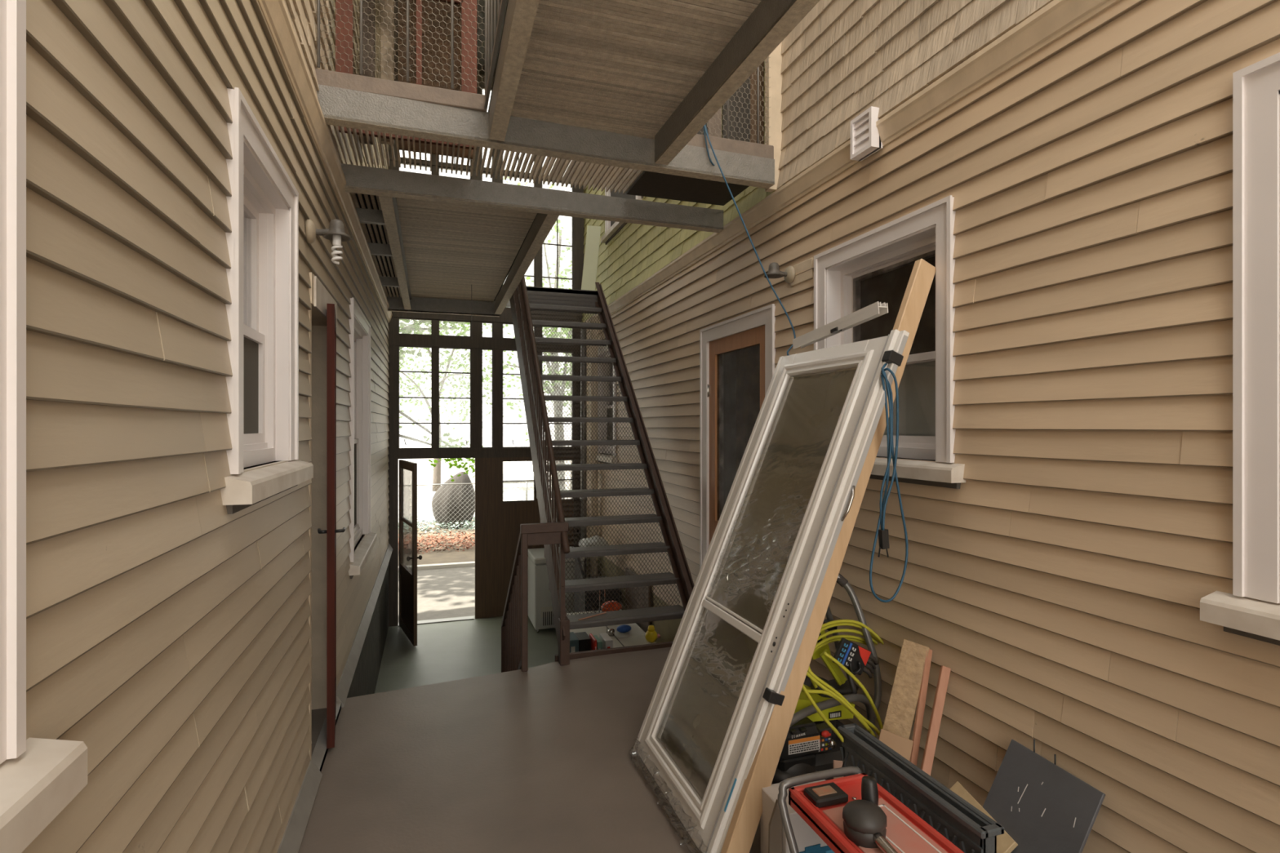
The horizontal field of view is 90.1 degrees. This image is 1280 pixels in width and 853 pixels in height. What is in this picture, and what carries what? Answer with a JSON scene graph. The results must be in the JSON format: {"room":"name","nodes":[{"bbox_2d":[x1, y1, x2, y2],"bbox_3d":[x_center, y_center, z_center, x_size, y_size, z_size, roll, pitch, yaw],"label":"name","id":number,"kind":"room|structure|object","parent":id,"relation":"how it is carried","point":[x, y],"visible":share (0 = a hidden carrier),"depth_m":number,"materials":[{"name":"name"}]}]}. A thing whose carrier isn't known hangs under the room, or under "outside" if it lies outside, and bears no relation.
{"room":"covered alley passageway","nodes":[
{"label":"covered alley passageway","id":0,"kind":"room"},
{"bbox_2d":[21,0,389,852],"bbox_3d":[-3.548,-2.400,1.970,4.550,10.400,11.950,0,0,-18],"label":"wall","id":1,"kind":"structure","parent":0,"point":[168,633],"depth_m":1.32,"materials":[{"name":"beige"}]},
{"bbox_2d":[0,0,87,852],"bbox_3d":[-0.846,-0.220,0.318,0.500,1.489,1.040,0,0,-18],"label":"window","id":2,"kind":"structure","parent":1,"relation":"in","point":[39,777],"depth_m":0.81,"materials":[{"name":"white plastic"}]},
{"bbox_2d":[220,87,313,514],"bbox_3d":[-1.397,-0.344,2.079,0.455,1.159,0.930,0,0,-18],"label":"window","id":3,"kind":"structure","parent":1,"relation":"in","point":[263,387],"depth_m":2.30,"materials":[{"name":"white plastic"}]},
{"bbox_2d":[307,271,341,771],"bbox_3d":[-1.670,0.460,3.242,0.190,2.320,0.760,0,0,-18],"label":"door","id":4,"kind":"structure","parent":1,"relation":"in","point":[319,295],"depth_m":3.55,"materials":[{"name":"wood"}]},
{"bbox_2d":[317,303,346,748],"bbox_3d":[-1.597,0.485,3.351,0.134,2.170,0.501,0,0,-18],"label":"screen door","id":5,"kind":"structure","parent":4,"relation":"attached to","point":[331,531],"depth_m":3.12,"materials":[{"name":"red wood"}]},
{"bbox_2d":[257,0,392,323],"bbox_3d":[-1.397,-1.405,2.647,0.058,0.130,11.900,0,0,-18],"label":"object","id":6,"kind":"structure","parent":1,"relation":"attached to","point":[275,13],"depth_m":2.85,"materials":[{"name":"wood"}]},
{"bbox_2d":[305,218,351,264],"bbox_3d":[-1.381,-0.824,2.842,0.175,0.195,0.116,0,0,-18],"label":"wall lamp","id":7,"kind":"object","parent":1,"relation":"attached to","point":[335,233],"visible":1,"depth_m":2.83,"materials":[{"name":"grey metal"}]},
{"bbox_2d":[276,543,392,852],"bbox_3d":[-1.395,1.567,2.648,0.064,0.105,11.900,0,0,-18],"label":"baseboard","id":8,"kind":"structure","parent":1,"relation":"attached to","point":[293,835],"depth_m":3.07,"materials":[{"name":"paint"}]},
{"bbox_2d":[348,297,377,578],"bbox_3d":[-2.312,0.075,4.883,0.450,1.899,1.390,0,0,-18],"label":"window","id":9,"kind":"structure","parent":1,"relation":"in","point":[360,327],"depth_m":5.40,"materials":[{"name":"white wood"}]},
{"bbox_2d":[355,207,385,225],"bbox_3d":[-1.903,-1.485,4.517,0.200,0.090,0.050,0,0,-18],"label":"cross beam","id":10,"kind":"structure","parent":1,"relation":"attached to","point":[372,216],"depth_m":4.50,"materials":[{"name":"grey paint"}]},
{"bbox_2d":[367,242,391,256],"bbox_3d":[-2.179,-1.485,5.363,0.200,0.090,0.050,0,0,-18],"label":"cross beam","id":11,"kind":"structure","parent":1,"relation":"attached to","point":[376,249],"depth_m":5.34,"materials":[{"name":"grey paint"}]},
{"bbox_2d":[379,275,399,287],"bbox_3d":[-2.567,-1.485,6.552,0.200,0.090,0.050,0,0,-18],"label":"cross beam","id":12,"kind":"structure","parent":1,"relation":"attached to","point":[385,281],"depth_m":6.53,"materials":[{"name":"grey paint"}]},
{"bbox_2d":[386,294,499,316],"bbox_3d":[-2.406,-1.482,7.869,1.325,0.186,0.066,0,0,-18],"label":"steel beam","id":13,"kind":"structure","parent":1,"relation":"attached to","point":[418,304],"depth_m":7.84,"materials":[{"name":"grey paint"}]},
{"bbox_2d":[341,163,723,232],"bbox_3d":[-0.595,-1.480,4.208,2.495,0.141,0.081,0,0,-19],"label":"steel beam","id":14,"kind":"structure","parent":1,"relation":"attached to","point":[362,180],"depth_m":4.12,"materials":[{"name":"grey paint"}]},
{"bbox_2d":[378,195,411,310],"bbox_3d":[-2.179,-1.480,5.811,0.081,0.141,3.980,0,0,-18],"label":"steel beam","id":15,"kind":"structure","parent":14,"relation":"attached to","point":[388,205],"depth_m":5.03,"materials":[{"name":"grey paint"}]},
{"bbox_2d":[351,192,401,297],"bbox_3d":[-2.308,-1.560,5.774,0.212,0.020,3.970,0,0,-18],"label":"narrow grating","id":16,"kind":"object","parent":15,"relation":"on","point":[353,195],"visible":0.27,"depth_m":5.23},
{"bbox_2d":[395,197,537,302],"bbox_3d":[-1.719,-1.568,5.967,1.040,0.007,3.973,0,0,-18],"label":"platform","id":17,"kind":"object","parent":15,"relation":"on","point":[449,248],"visible":0.59,"depth_m":5.56,"materials":[{"name":"wood"}]},
{"bbox_2d":[355,193,537,301],"bbox_3d":[-1.826,-1.587,6.005,1.260,0.015,3.850,0,0,-18],"label":"deck","id":18,"kind":"object","parent":17,"relation":"on","point":[362,195],"visible":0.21,"depth_m":5.42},
{"bbox_2d":[494,213,559,314],"bbox_3d":[-1.178,-1.480,6.138,0.086,0.141,3.980,0,0,-18],"label":"steel beam","id":19,"kind":"structure","parent":14,"relation":"attached to","point":[543,224],"depth_m":5.38,"materials":[{"name":"grey paint"}]},
{"bbox_2d":[316,84,774,188],"bbox_3d":[-0.388,-1.530,3.444,2.516,0.151,0.081,0,0,-20],"label":"steel beam","id":20,"kind":"structure","parent":1,"relation":"attached to","point":[340,107],"depth_m":3.34,"materials":[{"name":"grey paint"}]},
{"bbox_2d":[314,0,506,111],"bbox_3d":[-0.992,-2.406,2.613,0.827,1.607,1.184,0,0,-18],"label":"guard","id":21,"kind":"object","parent":20,"relation":"on","point":[458,99],"visible":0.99,"depth_m":3.10,"materials":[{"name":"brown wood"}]},
{"bbox_2d":[328,124,643,194],"bbox_3d":[-0.835,-1.587,3.709,1.750,0.045,0.670,0,0,-18],"label":"grating","id":22,"kind":"object","parent":20,"relation":"on","point":[598,175],"visible":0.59,"depth_m":3.85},
{"bbox_2d":[359,0,375,144],"bbox_3d":[-1.529,-2.695,3.582,0.080,2.210,0.040,0,0,-18],"label":"board","id":23,"kind":"object","parent":22,"relation":"on","point":[371,5],"visible":0.52,"depth_m":3.57,"materials":[{"name":"brown wood"}]},
{"bbox_2d":[380,0,394,145],"bbox_3d":[-1.421,-2.695,3.591,0.070,2.210,0.030,0,0,-18],"label":"board","id":24,"kind":"object","parent":22,"relation":"on","point":[387,69],"visible":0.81,"depth_m":3.58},
{"bbox_2d":[335,0,476,150],"bbox_3d":[-1.293,-2.600,3.570,0.740,2.000,0.030,0,0,-18],"label":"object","id":25,"kind":"object","parent":22,"relation":"on","point":[344,19],"visible":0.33,"depth_m":3.58,"materials":[{"name":"brown wood"}]},
{"bbox_2d":[398,0,473,159],"bbox_3d":[-1.186,-2.695,3.726,0.420,2.210,0.020,0,0,-18],"label":"door","id":26,"kind":"structure","parent":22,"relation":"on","point":[432,16],"depth_m":3.71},
{"bbox_2d":[488,0,539,141],"bbox_3d":[-0.153,-1.530,1.481,0.081,0.151,3.710,0,0,-18],"label":"steel beam","id":27,"kind":"structure","parent":20,"relation":"attached to","point":[520,16],"depth_m":2.57,"materials":[{"name":"grey paint"}]},
{"bbox_2d":[511,0,761,139],"bbox_3d":[0.239,-1.607,1.665,0.890,0.006,3.820,0,0,-18],"label":"ceiling","id":28,"kind":"structure","parent":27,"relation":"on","point":[565,84],"depth_m":2.77,"materials":[{"name":"wood"}]},
{"bbox_2d":[488,0,758,111],"bbox_3d":[0.237,-1.625,1.656,0.920,0.019,3.800,0,0,-18],"label":"deck","id":29,"kind":"object","parent":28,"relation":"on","point":[508,0],"visible":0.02,"depth_m":2.74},
{"bbox_2d":[626,170,749,205],"bbox_3d":[0.353,-1.575,4.103,0.720,0.020,0.660,0,0,-18],"label":"solid grating","id":30,"kind":"object","parent":20,"relation":"on","point":[648,184],"visible":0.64,"depth_m":4.21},
{"bbox_2d":[697,61,764,144],"bbox_3d":[0.552,-2.595,3.984,0.485,2.010,0.030,0,0,-18],"label":"screen","id":31,"kind":"object","parent":30,"relation":"on","point":[740,107],"visible":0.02,"depth_m":4.01,"materials":[{"name":"grey metal"}]},
{"bbox_2d":[687,57,773,159],"bbox_3d":[0.439,-2.307,3.747,0.758,1.408,0.050,0,0,-18],"label":"guard","id":32,"kind":"object","parent":20,"relation":"on","point":[727,144],"visible":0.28,"depth_m":3.78,"materials":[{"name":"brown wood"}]},
{"bbox_2d":[654,0,819,164],"bbox_3d":[0.713,-1.530,1.775,0.081,0.151,3.730,0,0,-19],"label":"steel beam","id":33,"kind":"structure","parent":20,"relation":"attached to","point":[771,21],"depth_m":2.68,"materials":[{"name":"grey paint"}]},
{"bbox_2d":[702,124,908,602],"bbox_3d":[0.767,-0.620,3.174,0.345,2.606,1.478,0,0,-23],"label":"cable","id":34,"kind":"object","parent":20,"relation":"hanging from","point":[883,535],"visible":0.8,"depth_m":2.48,"materials":[{"name":"blue plastic"}]},
{"bbox_2d":[398,566,475,622],"bbox_3d":[0.459,2.750,11.470,36.000,0.200,3.480,0,0,-18],"label":"ground","id":35,"kind":"structure","parent":0,"point":[442,593],"depth_m":10.16,"materials":[{"name":"concrete"}]},
{"bbox_2d":[398,520,475,566],"bbox_3d":[-1.021,2.735,15.999,36.000,0.230,5.750,0,0,-18],"label":"soil","id":36,"kind":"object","parent":35,"relation":"on","point":[446,556],"depth_m":13.40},
{"bbox_2d":[398,531,475,553],"bbox_3d":[-3.635,2.539,14.331,8.060,0.207,1.773,0,0,-18],"label":"leaf litter","id":37,"kind":"object","parent":36,"relation":"on","point":[438,540],"visible":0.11,"depth_m":14.02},
{"bbox_2d":[398,514,475,533],"bbox_3d":[-4.460,2.511,16.841,8.081,0.272,2.086,0,0,-18],"label":"weeds","id":38,"kind":"object","parent":36,"relation":"on","point":[423,517],"visible":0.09,"depth_m":16.16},
{"bbox_2d":[431,471,475,528],"bbox_3d":[-4.838,1.990,16.637,1.119,1.640,1.037,0,0,-18],"label":"boulder","id":39,"kind":"object","parent":36,"relation":"on","point":[463,478],"visible":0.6,"depth_m":16.26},
{"bbox_2d":[398,480,571,537],"bbox_3d":[-3.997,2.000,15.447,5.244,1.300,0.055,0,0,-18],"label":"fence","id":40,"kind":"object","parent":36,"relation":"on","point":[513,482],"visible":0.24,"depth_m":15.28,"materials":[{"name":"metal"}]},
{"bbox_2d":[462,177,571,498],"bbox_3d":[-2.229,-2.165,15.423,4.332,9.648,5.524,0,0,20],"label":"street tree","id":41,"kind":"object","parent":36,"relation":"on","point":[559,258],"visible":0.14,"depth_m":15.23,"materials":[{"name":"green plant"}]},
{"bbox_2d":[398,561,475,571],"bbox_3d":[-0.105,2.720,13.195,36.000,0.260,0.150,0,0,-18],"label":"kerb","id":42,"kind":"object","parent":35,"relation":"on","point":[464,563],"depth_m":11.99,"materials":[{"name":"concrete"}]},
{"bbox_2d":[399,319,492,481],"bbox_3d":[-5.107,-1.851,10.483,5.376,9.022,2.375,0,0,-16],"label":"maple tree","id":43,"kind":"object","parent":35,"relation":"on","point":[415,326],"visible":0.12,"depth_m":11.18,"materials":[{"name":"green plant"}]},
{"bbox_2d":[394,0,507,76],"bbox_3d":[-0.839,-4.775,5.038,3.205,0.150,8.100,0,0,-18],"label":"ceiling","id":44,"kind":"structure","parent":0,"point":[482,37],"depth_m":7.71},
{"bbox_2d":[374,615,558,693],"bbox_3d":[-1.200,2.645,6.141,3.205,0.110,5.620,0,0,-18],"label":"floor","id":45,"kind":"structure","parent":0,"point":[452,651],"depth_m":7.34,"materials":[{"name":"concrete"}]},
{"bbox_2d":[501,521,568,672],"bbox_3d":[-0.820,1.638,4.802,0.315,1.995,1.268,0,0,-18],"label":"railing","id":46,"kind":"object","parent":45,"relation":"on","point":[514,623],"visible":0.75,"depth_m":4.24,"materials":[{"name":"wood"}]},
{"bbox_2d":[528,546,585,633],"bbox_3d":[-1.110,2.117,8.370,0.646,0.944,0.679,0,0,-18],"label":"chest freezer","id":47,"kind":"object","parent":45,"relation":"on","point":[540,613],"visible":0.48,"depth_m":8.01,"materials":[{"name":"metal"}]},
{"bbox_2d":[569,631,578,653],"bbox_3d":[-0.621,2.240,5.755,0.095,0.700,0.233,0,0,-18],"label":"box","id":48,"kind":"object","parent":45,"relation":"on","point":[574,641],"visible":0.25,"depth_m":5.65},
{"bbox_2d":[574,631,591,651],"bbox_3d":[-0.523,2.245,5.800,0.110,0.690,0.210,0,0,-18],"label":"case","id":49,"kind":"object","parent":45,"relation":"on","point":[584,641],"visible":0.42,"depth_m":5.71,"materials":[{"name":"plastic"}]},
{"bbox_2d":[589,633,596,650],"bbox_3d":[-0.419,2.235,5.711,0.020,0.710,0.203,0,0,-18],"label":"book","id":50,"kind":"object","parent":45,"relation":"on","point":[593,642],"visible":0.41,"depth_m":5.67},
{"bbox_2d":[589,316,599,577],"bbox_3d":[-0.588,0.595,8.172,0.125,3.990,0.122,0,0,-18],"label":"post","id":51,"kind":"object","parent":45,"relation":"on","point":[593,320],"visible":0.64,"depth_m":8.13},
{"bbox_2d":[573,557,619,612],"bbox_3d":[-0.500,2.030,7.387,0.400,1.120,0.646,0,0,-18],"label":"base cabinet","id":52,"kind":"object","parent":45,"relation":"on","point":[575,558],"visible":0.26,"depth_m":7.16,"materials":[{"name":"wood"}]},
{"bbox_2d":[578,535,608,546],"bbox_3d":[-0.526,1.380,7.403,0.340,0.207,0.422,0,0,-18],"label":"plastic bag","id":53,"kind":"object","parent":52,"relation":"on","point":[597,537],"visible":0.33,"depth_m":7.31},
{"bbox_2d":[599,632,613,648],"bbox_3d":[-0.304,2.240,5.743,0.070,0.700,0.213,0,0,-18],"label":"box","id":54,"kind":"object","parent":45,"relation":"on","point":[607,642],"visible":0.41,"depth_m":5.67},
{"bbox_2d":[566,608,656,648],"bbox_3d":[-0.330,2.293,6.257,0.700,0.593,1.400,0,0,-18],"label":"work table","id":55,"kind":"object","parent":45,"relation":"on","point":[636,636],"visible":0.07,"depth_m":6.16,"materials":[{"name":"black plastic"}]},
{"bbox_2d":[600,600,623,633],"bbox_3d":[-0.280,1.846,6.222,0.223,0.306,0.134,0,0,-18],"label":"strainer","id":56,"kind":"object","parent":55,"relation":"on","point":[615,602],"visible":0.61,"depth_m":6.19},
{"bbox_2d":[616,624,631,632],"bbox_3d":[-0.157,1.965,6.209,0.148,0.070,0.096,0,0,-18],"label":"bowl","id":57,"kind":"object","parent":55,"relation":"on","point":[621,628],"visible":1,"depth_m":6.17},
{"bbox_2d":[644,625,657,642],"bbox_3d":[0.104,1.925,5.926,0.116,0.150,0.114,0,0,-18],"label":"lantern","id":58,"kind":"object","parent":55,"relation":"on","point":[651,635],"visible":1,"depth_m":5.89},
{"bbox_2d":[625,567,650,632],"bbox_3d":[-0.025,2.065,6.620,0.025,1.050,0.800,0,0,-18],"label":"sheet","id":59,"kind":"object","parent":45,"relation":"on","point":[644,625],"visible":0.2,"depth_m":6.54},
{"bbox_2d":[398,444,571,522],"bbox_3d":[-7.333,2.725,54.625,100.000,0.250,71.600,0,0,-18],"label":"building","id":60,"kind":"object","parent":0,"point":[512,470],"visible":0.11,"depth_m":33.35,"materials":[{"name":"concrete"}]},
{"bbox_2d":[399,320,521,491],"bbox_3d":[-8.398,-1.765,26.358,7.636,8.849,7.163,0,0,-18],"label":"street tree","id":61,"kind":"object","parent":60,"relation":"on","point":[437,470],"visible":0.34,"depth_m":25.58,"materials":[{"name":"green plant"}]},
{"bbox_2d":[491,237,571,489],"bbox_3d":[-2.000,-2.392,24.080,7.243,10.102,6.601,0,0,8],"label":"street tree","id":62,"kind":"object","parent":60,"relation":"on","point":[567,247],"visible":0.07,"depth_m":23.45,"materials":[{"name":"green plant"}]},
{"bbox_2d":[387,59,584,626],"bbox_3d":[-2.035,-1.080,8.697,2.605,7.340,0.092,0,0,-18],"label":"window frame","id":63,"kind":"structure","parent":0,"point":[477,343],"depth_m":8.59,"materials":[{"name":"brown wood"}]},
{"bbox_2d":[399,459,422,646],"bbox_3d":[-2.869,1.500,7.885,0.172,2.139,0.950,0,0,-31],"label":"entrance door","id":64,"kind":"structure","parent":63,"relation":"in","point":[408,557],"depth_m":7.81,"materials":[{"name":"brown wood"}]},
{"bbox_2d":[398,345,432,448],"bbox_3d":[-2.954,-0.380,8.403,0.426,1.352,0.040,0,0,-18],"label":"window","id":65,"kind":"structure","parent":63,"relation":"in","point":[431,371],"depth_m":8.42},
{"bbox_2d":[398,317,432,335],"bbox_3d":[-2.954,-1.310,8.403,0.426,0.220,0.040,0,0,-18],"label":"window","id":66,"kind":"structure","parent":63,"relation":"in","point":[431,320],"depth_m":8.40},
{"bbox_2d":[397,616,474,626],"bbox_3d":[-2.700,2.584,8.481,0.956,0.012,0.120,0,0,-18],"label":"door sill","id":67,"kind":"structure","parent":63,"relation":"attached to","point":[467,618],"depth_m":8.51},
{"bbox_2d":[438,346,471,448],"bbox_3d":[-2.481,-0.380,8.558,0.426,1.352,0.040,0,0,-18],"label":"window","id":68,"kind":"structure","parent":63,"relation":"in","point":[438,347],"depth_m":8.55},
{"bbox_2d":[438,319,471,337],"bbox_3d":[-2.481,-1.310,8.558,0.426,0.220,0.040,0,0,-18],"label":"window","id":69,"kind":"structure","parent":63,"relation":"in","point":[438,319],"depth_m":8.54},
{"bbox_2d":[481,348,493,448],"bbox_3d":[-2.079,-0.380,8.689,0.158,1.352,0.040,0,0,-18],"label":"window","id":70,"kind":"structure","parent":63,"relation":"in","point":[482,348],"depth_m":8.67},
{"bbox_2d":[502,349,530,448],"bbox_3d":[-1.677,-0.380,8.820,0.453,1.352,0.040,0,0,-18],"label":"window","id":71,"kind":"structure","parent":63,"relation":"in","point":[502,349],"depth_m":8.76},
{"bbox_2d":[475,456,573,618],"bbox_3d":[-1.586,1.502,8.848,1.358,2.176,0.065,0,0,-18],"label":"door","id":72,"kind":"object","parent":63,"relation":"in","point":[497,523],"visible":0.54,"depth_m":8.69,"materials":[{"name":"brown wood"}]},
{"bbox_2d":[502,460,535,502],"bbox_3d":[-1.677,0.752,8.820,0.453,0.574,0.040,0,0,-18],"label":"window","id":73,"kind":"structure","parent":72,"relation":"attached to","point":[502,460],"depth_m":8.81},
{"bbox_2d":[542,217,573,288],"bbox_3d":[-1.165,-2.320,8.988,0.452,1.400,0.040,0,0,-18],"label":"window","id":74,"kind":"structure","parent":63,"relation":"in","point":[557,244],"depth_m":9.02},
{"bbox_2d":[542,351,573,447],"bbox_3d":[-1.165,-0.380,8.988,0.452,1.352,0.040,0,0,-18],"label":"window","id":75,"kind":"structure","parent":63,"relation":"in","point":[542,351],"depth_m":9.04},
{"bbox_2d":[297,647,832,852],"bbox_3d":[0.512,1.680,0.904,3.005,0.160,7.400,0,0,-18],"label":"floor","id":76,"kind":"structure","parent":0,"point":[536,760],"depth_m":2.97,"materials":[{"name":"concrete"}]},
{"bbox_2d":[505,275,694,665],"bbox_3d":[-0.647,-0.578,6.305,1.052,4.355,4.213,0,0,-18],"label":"metal staircase","id":77,"kind":"structure","parent":76,"relation":"on","point":[525,299],"depth_m":5.42,"materials":[{"name":"metal"}]},
{"bbox_2d":[581,225,600,290],"bbox_3d":[-0.602,-2.034,7.836,0.166,0.924,0.282,0,0,18],"label":"board","id":78,"kind":"object","parent":77,"relation":"on","point":[593,236],"visible":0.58,"depth_m":7.83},
{"bbox_2d":[555,641,673,662],"bbox_3d":[0.002,1.656,4.580,1.230,0.168,0.035,0,0,-18],"label":"trim","id":79,"kind":"structure","parent":76,"relation":"attached to","point":[578,655],"depth_m":4.51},
{"bbox_2d":[627,301,909,852],"bbox_3d":[0.513,0.547,2.826,0.938,2.137,0.949,0,0,-18],"label":"window frame","id":80,"kind":"structure","parent":76,"relation":"on","point":[791,495],"depth_m":2.72,"materials":[{"name":"wood"}]},
{"bbox_2d":[768,799,782,852],"bbox_3d":[0.454,1.430,2.152,0.050,0.340,0.010,0,0,-18],"label":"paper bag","id":81,"kind":"object","parent":76,"relation":"on","point":[775,829],"visible":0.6,"depth_m":2.15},
{"bbox_2d":[760,779,834,852],"bbox_3d":[0.579,1.450,2.256,0.258,0.300,0.190,0,0,-18],"label":"carton","id":82,"kind":"object","parent":76,"relation":"on","point":[807,840],"visible":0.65,"depth_m":2.18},
{"bbox_2d":[772,573,881,783],"bbox_3d":[0.788,1.155,3.074,0.820,0.890,0.746,0,0,-18],"label":"washer","id":83,"kind":"object","parent":76,"relation":"on","point":[811,745],"visible":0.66,"depth_m":2.84,"materials":[{"name":"plastic"}]},
{"bbox_2d":[789,740,818,753],"bbox_3d":[0.703,1.371,2.732,0.143,0.034,0.001,0,0,-18],"label":"print","id":84,"kind":"object","parent":83,"relation":"attached to","point":[795,746],"depth_m":2.73,"materials":[{"name":"paper"}]},
{"bbox_2d":[801,619,897,742],"bbox_3d":[0.933,1.234,2.884,0.695,0.624,0.416,0,0,-18],"label":"hose","id":85,"kind":"object","parent":83,"relation":"hanging from","point":[829,691],"visible":0.54,"depth_m":2.82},
{"bbox_2d":[832,637,878,678],"bbox_3d":[0.999,1.071,2.944,0.242,0.199,0.049,0,0,-18],"label":"glove","id":86,"kind":"object","parent":83,"relation":"hanging from","point":[854,657],"visible":0.98,"depth_m":2.94,"materials":[{"name":"fabric"}]},
{"bbox_2d":[837,643,848,662],"bbox_3d":[0.926,1.034,2.919,0.058,0.085,0.002,0,0,-18],"label":"print","id":87,"kind":"object","parent":86,"relation":"attached to","point":[842,648],"depth_m":2.92},
{"bbox_2d":[845,647,856,666],"bbox_3d":[0.968,1.058,2.933,0.058,0.085,0.002,0,0,-18],"label":"print","id":88,"kind":"object","parent":86,"relation":"attached to","point":[851,652],"depth_m":2.93},
{"bbox_2d":[720,258,936,852],"bbox_3d":[0.768,0.443,2.494,1.117,2.311,0.052,0,0,-28],"label":"wooden plank","id":89,"kind":"object","parent":76,"relation":"on","point":[746,817],"visible":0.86,"depth_m":2.40,"materials":[{"name":"brown wood"}]},
{"bbox_2d":[832,760,843,778],"bbox_3d":[0.796,1.461,2.490,0.083,0.275,0.136,0,0,19],"label":"scrap","id":90,"kind":"object","parent":76,"relation":"on","point":[837,764],"visible":0.18,"depth_m":2.53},
{"bbox_2d":[777,766,964,852],"bbox_3d":[0.724,1.313,1.712,0.347,0.560,0.845,0,0,-18],"label":"saw","id":91,"kind":"object","parent":76,"relation":"on","point":[853,813],"visible":1,"depth_m":1.86,"materials":[{"name":"red plastic"}]},
{"bbox_2d":[878,728,913,760],"bbox_3d":[0.962,1.416,2.497,0.257,0.383,0.111,0,0,-45],"label":"cardboard sheet","id":92,"kind":"object","parent":76,"relation":"on","point":[901,745],"visible":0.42,"depth_m":2.55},
{"bbox_2d":[882,639,929,738],"bbox_3d":[1.086,1.264,2.696,0.347,0.680,0.107,0,0,-33],"label":"osb offcut","id":93,"kind":"object","parent":76,"relation":"on","point":[899,718],"visible":0.58,"depth_m":2.71,"materials":[{"name":"wood"}]},
{"bbox_2d":[837,723,1004,852],"bbox_3d":[0.857,1.346,2.035,0.080,0.508,0.647,0,0,-18],"label":"plastic crate","id":94,"kind":"object","parent":76,"relation":"on","point":[971,830],"visible":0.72,"depth_m":1.96,"materials":[{"name":"plastic"}]},
{"bbox_2d":[909,648,932,765],"bbox_3d":[1.149,1.274,2.648,0.025,0.647,0.287,0,0,44],"label":"strip","id":95,"kind":"object","parent":76,"relation":"on","point":[923,688],"visible":0.58,"depth_m":2.67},
{"bbox_2d":[920,665,951,775],"bbox_3d":[1.167,1.296,2.570,0.305,0.606,0.034,0,0,-40],"label":"strip","id":96,"kind":"object","parent":76,"relation":"on","point":[944,672],"visible":0.58,"depth_m":2.59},
{"bbox_2d":[949,781,1017,852],"bbox_3d":[1.142,1.488,2.299,0.218,0.262,0.329,0,0,-10],"label":"plywood offcut","id":97,"kind":"object","parent":76,"relation":"on","point":[1005,843],"visible":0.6,"depth_m":2.26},
{"bbox_2d":[982,739,1105,852],"bbox_3d":[1.310,1.376,2.164,0.250,0.448,0.365,0,0,-18],"label":"board","id":98,"kind":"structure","parent":76,"relation":"on","point":[1043,807],"depth_m":2.16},
{"bbox_2d":[581,0,1279,852],"bbox_3d":[3.154,-1.200,4.161,4.560,8.000,11.950,0,0,-18],"label":"wall","id":99,"kind":"structure","parent":0,"point":[1060,588],"depth_m":2.23,"materials":[{"name":"beige"}]},
{"bbox_2d":[580,328,586,577],"bbox_3d":[-0.762,0.595,8.641,0.100,3.990,0.098,0,0,-18],"label":"downpipe","id":100,"kind":"object","parent":99,"relation":"attached to","point":[582,331],"visible":0.35,"depth_m":8.61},
{"bbox_2d":[589,345,617,463],"bbox_3d":[-0.263,-0.284,8.015,0.500,1.479,1.110,0,0,-18],"label":"window","id":101,"kind":"structure","parent":99,"relation":"in","point":[602,347],"depth_m":8.32,"materials":[{"name":"white wood"}]},
{"bbox_2d":[600,187,642,244],"bbox_3d":[-0.030,-3.124,7.302,0.500,1.759,1.410,0,0,-18],"label":"window","id":102,"kind":"structure","parent":99,"relation":"in","point":[610,232],"depth_m":7.57,"materials":[{"name":"white wood"}]},
{"bbox_2d":[699,303,776,634],"bbox_3d":[0.787,0.425,4.592,0.310,2.390,1.140,0,0,-18],"label":"door","id":103,"kind":"structure","parent":99,"relation":"in","point":[752,335],"depth_m":4.93,"materials":[{"name":"white wood"}]},
{"bbox_2d":[764,41,782,192],"bbox_3d":[0.831,-3.080,3.959,0.100,3.240,0.050,0,0,-18],"label":"trim","id":104,"kind":"structure","parent":99,"relation":"attached to","point":[774,82],"depth_m":3.94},
{"bbox_2d":[791,257,813,286],"bbox_3d":[0.948,-0.900,3.734,0.018,0.120,0.230,0,0,-18],"label":"board","id":105,"kind":"object","parent":99,"relation":"attached to","point":[808,275],"visible":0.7,"depth_m":3.70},
{"bbox_2d":[764,262,795,283],"bbox_3d":[0.823,-0.915,3.804,0.175,0.114,0.116,0,0,-18],"label":"wall lamp","id":106,"kind":"object","parent":105,"relation":"attached to","point":[774,272],"visible":0.96,"depth_m":3.79,"materials":[{"name":"grey metal"}]},
{"bbox_2d":[583,0,1119,329],"bbox_3d":[1.024,-1.405,3.438,0.058,0.130,11.900,0,0,-18],"label":"trim","id":107,"kind":"structure","parent":99,"relation":"attached to","point":[1058,18],"depth_m":2.76,"materials":[{"name":"wood"}]},
{"bbox_2d":[850,106,882,161],"bbox_3d":[1.104,-1.425,3.117,0.065,0.190,0.160,0,0,-18],"label":"air vent","id":108,"kind":"object","parent":99,"relation":"attached to","point":[865,140],"visible":0.99,"depth_m":3.09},
{"bbox_2d":[813,195,966,488],"bbox_3d":[1.321,-0.349,3.167,0.500,1.209,1.090,0,0,-18],"label":"window","id":109,"kind":"structure","parent":99,"relation":"in","point":[884,257],"depth_m":3.03,"materials":[{"name":"white wood"}]},
{"bbox_2d":[883,361,935,435],"bbox_3d":[1.308,-0.136,3.163,0.008,0.393,0.690,0,0,-18],"label":"window pane","id":110,"kind":"object","parent":109,"relation":"attached to","point":[917,387],"depth_m":3.08,"materials":[{"name":"glass"}]},
{"bbox_2d":[1200,52,1279,645],"bbox_3d":[1.947,-0.195,1.254,0.500,1.499,1.185,0,0,-18],"label":"window","id":111,"kind":"structure","parent":99,"relation":"in","point":[1252,611],"depth_m":1.67,"materials":[{"name":"white wood"}]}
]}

